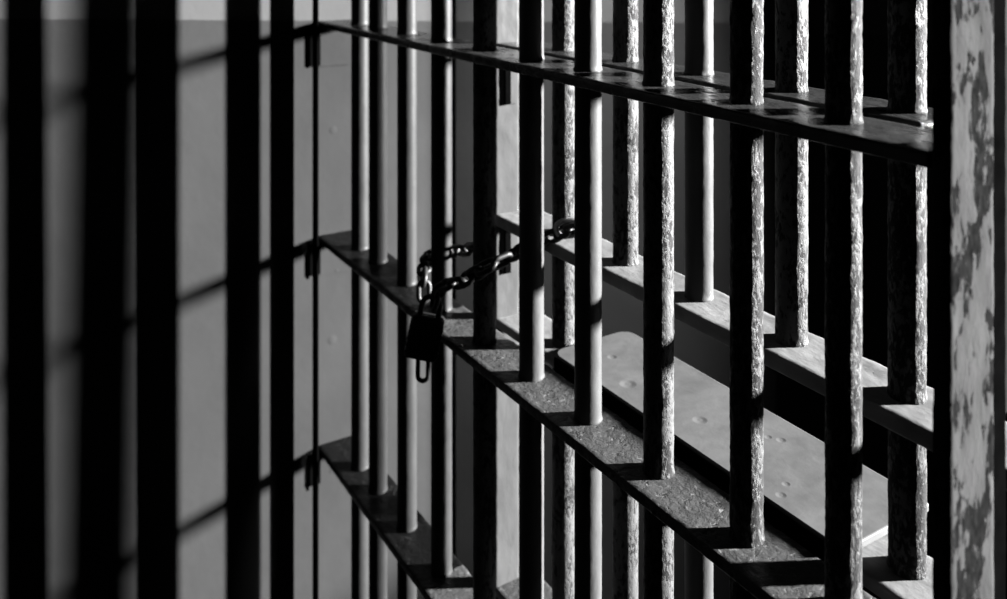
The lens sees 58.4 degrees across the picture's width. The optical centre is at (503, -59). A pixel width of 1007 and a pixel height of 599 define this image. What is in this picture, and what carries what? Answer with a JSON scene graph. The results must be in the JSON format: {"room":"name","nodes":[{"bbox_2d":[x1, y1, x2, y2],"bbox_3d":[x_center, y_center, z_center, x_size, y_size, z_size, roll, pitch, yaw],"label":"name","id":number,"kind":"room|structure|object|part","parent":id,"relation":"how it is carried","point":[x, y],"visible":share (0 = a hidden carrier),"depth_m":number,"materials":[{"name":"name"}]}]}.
{"room":"prison interior","nodes":[
{"label":"prison interior","id":0,"kind":"room"},
{"bbox_2d":[0,0,775,598],"bbox_3d":[-0.685,0.250,1.324,3.020,2.500,0.100,0,0,-32],"label":"wall","id":1,"kind":"structure","parent":0,"point":[156,155],"depth_m":1.40,"materials":[{"name":"paint"}]},
{"bbox_2d":[308,0,350,598],"bbox_3d":[-0.282,0.250,1.492,0.073,2.500,0.039,0,0,-32],"label":"wall strip","id":2,"kind":"object","parent":1,"relation":"attached to","point":[326,47],"visible":0.88,"depth_m":1.48,"materials":[{"name":"black metal"}]},
{"bbox_3d":[-0.291,0.876,1.507,0.073,0.060,0.004,0,0,-32],"label":"mounting plate","id":3,"kind":"part","parent":2,"relation":"part of","materials":[{"name":"paint"}]},
{"bbox_3d":[-0.291,0.527,1.507,0.073,0.059,0.004,0,0,-32],"label":"mounting plate","id":4,"kind":"part","parent":2,"relation":"part of","materials":[{"name":"paint"}]},
{"bbox_3d":[-0.291,0.174,1.507,0.073,0.067,0.004,0,0,-32],"label":"mounting plate","id":5,"kind":"part","parent":2,"relation":"part of","materials":[{"name":"paint"}]},
{"bbox_2d":[453,0,455,555],"bbox_3d":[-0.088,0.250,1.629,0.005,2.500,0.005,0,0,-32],"label":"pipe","id":6,"kind":"object","parent":1,"relation":"attached to","point":[454,1],"visible":0.67,"depth_m":1.63,"materials":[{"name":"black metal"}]},
{"bbox_2d":[602,95,642,300],"bbox_3d":[0.152,0.265,0.964,0.063,0.204,0.066,0,0,-32],"label":"bar","id":7,"kind":"object","parent":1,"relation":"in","point":[622,266],"depth_m":0.98,"materials":[{"name":"paint"}]},
{"bbox_2d":[613,482,637,598],"bbox_3d":[0.154,0.638,0.959,0.063,0.124,0.039,0,0,-32],"label":"bar","id":8,"kind":"object","parent":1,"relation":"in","point":[625,508],"depth_m":0.98,"materials":[{"name":"paint"}]},
{"bbox_2d":[674,0,729,90],"bbox_3d":[0.213,0.095,0.864,0.063,0.081,0.073,0,0,-32],"label":"bar","id":9,"kind":"object","parent":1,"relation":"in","point":[699,47],"depth_m":0.89,"materials":[{"name":"paint"}]},
{"bbox_2d":[674,112,729,346],"bbox_3d":[0.213,0.265,0.864,0.063,0.204,0.073,0,0,-32],"label":"bar","id":10,"kind":"object","parent":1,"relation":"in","point":[706,309],"depth_m":0.89,"materials":[{"name":"paint"}]},
{"bbox_2d":[554,332,928,560],"bbox_3d":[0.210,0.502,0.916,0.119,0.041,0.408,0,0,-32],"label":"bed","id":11,"kind":"object","parent":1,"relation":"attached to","point":[794,459],"visible":0.47,"depth_m":0.86,"materials":[{"name":"paint"}]},
{"bbox_2d":[776,0,1006,598],"bbox_3d":[1.465,0.250,0.805,0.100,2.500,3.237,0,0,-32],"label":"wall","id":12,"kind":"structure","parent":0,"point":[801,406],"depth_m":1.86,"materials":[{"name":"paint"}]},
{"bbox_2d":[763,133,824,395],"bbox_3d":[0.270,0.265,0.772,0.063,0.204,0.064,0,0,-32],"label":"bar","id":13,"kind":"object","parent":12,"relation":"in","point":[796,353],"depth_m":0.79,"materials":[{"name":"paint"}]},
{"bbox_2d":[862,0,932,128],"bbox_3d":[0.320,0.089,0.689,0.063,0.093,0.058,0,0,-32],"label":"bar","id":14,"kind":"object","parent":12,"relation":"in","point":[906,103],"depth_m":0.69,"materials":[{"name":"paint"}]},
{"bbox_2d":[862,159,933,598],"bbox_3d":[0.321,0.331,0.689,0.063,0.335,0.059,0,0,-32],"label":"bar","id":15,"kind":"object","parent":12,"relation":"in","point":[898,404],"depth_m":0.69,"materials":[{"name":"paint"}]},
{"bbox_3d":[0.205,1.550,-0.028,3.120,0.100,3.337,0,0,-32],"label":"floor","id":16,"kind":"structure","parent":0,"visible":0},
{"bbox_2d":[496,68,518,255],"bbox_3d":[0.032,0.285,1.159,0.063,0.242,0.053,0,0,-32],"label":"bar","id":17,"kind":"object","parent":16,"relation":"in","point":[507,82],"depth_m":1.17,"materials":[{"name":"paint"}]},
{"bbox_3d":[0.007,0.175,1.178,0.025,0.073,0.003,0,0,-32],"label":"mounting plate","id":18,"kind":"part","parent":17,"relation":"part of","materials":[{"name":"paint"}]},
{"bbox_2d":[496,260,518,344],"bbox_3d":[0.032,0.449,1.159,0.063,0.106,0.053,0,0,-32],"label":"bar","id":19,"kind":"object","parent":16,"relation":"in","point":[507,278],"depth_m":1.17,"materials":[{"name":"paint"}]},
{"bbox_3d":[0.004,0.250,1.180,0.037,2.500,0.007,0,0,-32],"label":"jamb post","id":20,"kind":"part","parent":19,"relation":"part of","materials":[{"name":"paint"}]},
{"bbox_3d":[0.007,0.398,1.178,0.025,0.069,0.003,0,0,-32],"label":"mounting plate","id":21,"kind":"part","parent":19,"relation":"part of","materials":[{"name":"paint"}]},
{"bbox_2d":[496,387,518,598],"bbox_3d":[0.032,0.712,1.159,0.063,0.274,0.053,0,0,-32],"label":"bar","id":22,"kind":"object","parent":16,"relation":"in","point":[507,410],"depth_m":1.18,"materials":[{"name":"paint"}]},
{"bbox_2d":[544,234,573,369],"bbox_3d":[0.091,0.419,1.062,0.063,0.165,0.058,0,0,-32],"label":"bar","id":23,"kind":"object","parent":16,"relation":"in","point":[558,330],"depth_m":1.08,"materials":[{"name":"paint"}]},
{"bbox_2d":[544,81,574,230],"bbox_3d":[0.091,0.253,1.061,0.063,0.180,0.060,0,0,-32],"label":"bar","id":24,"kind":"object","parent":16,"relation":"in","point":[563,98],"depth_m":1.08,"materials":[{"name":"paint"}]},
{"bbox_2d":[544,433,574,598],"bbox_3d":[0.091,0.678,1.061,0.063,0.205,0.060,0,0,-32],"label":"bar","id":25,"kind":"object","parent":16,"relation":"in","point":[563,557],"depth_m":1.08,"materials":[{"name":"paint"}]},
{"bbox_2d":[602,0,642,73],"bbox_3d":[0.152,0.098,0.964,0.063,0.075,0.066,0,0,-32],"label":"bar","id":26,"kind":"object","parent":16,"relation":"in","point":[624,57],"depth_m":0.98,"materials":[{"name":"paint"}]},
{"bbox_2d":[319,0,1005,598],"bbox_3d":[0.013,0.250,1.038,0.079,2.500,1.119,0,0,-31],"label":"gate","id":27,"kind":"object","parent":16,"relation":"on","point":[964,149],"visible":1,"depth_m":0.83,"materials":[{"name":"metal"}]},
{"bbox_2d":[415,218,573,382],"bbox_3d":[-0.032,0.434,1.109,0.108,0.227,0.293,0,0,-41],"label":"chain","id":28,"kind":"object","parent":27,"relation":"hanging from","point":[477,272],"visible":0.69,"depth_m":1.07,"materials":[{"name":"metal"}]},
{"bbox_2d":[404,293,444,362],"bbox_3d":[-0.098,0.476,1.113,0.049,0.083,0.021,0,0,-2],"label":"padlock","id":29,"kind":"object","parent":28,"relation":"hanging from","point":[423,341],"visible":0.94,"depth_m":1.10,"materials":[{"name":"metal"}]},
{"bbox_3d":[0.284,0.250,0.556,0.048,2.500,0.013,0,0,-32],"label":"post","id":30,"kind":"part","parent":27,"relation":"part of","materials":[{"name":"metal"}]},
{"bbox_2d":[763,0,824,108],"bbox_3d":[0.270,0.092,0.772,0.063,0.087,0.064,0,0,-32],"label":"bar","id":31,"kind":"object","parent":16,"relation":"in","point":[790,84],"depth_m":0.79,"materials":[{"name":"paint"}]}
]}

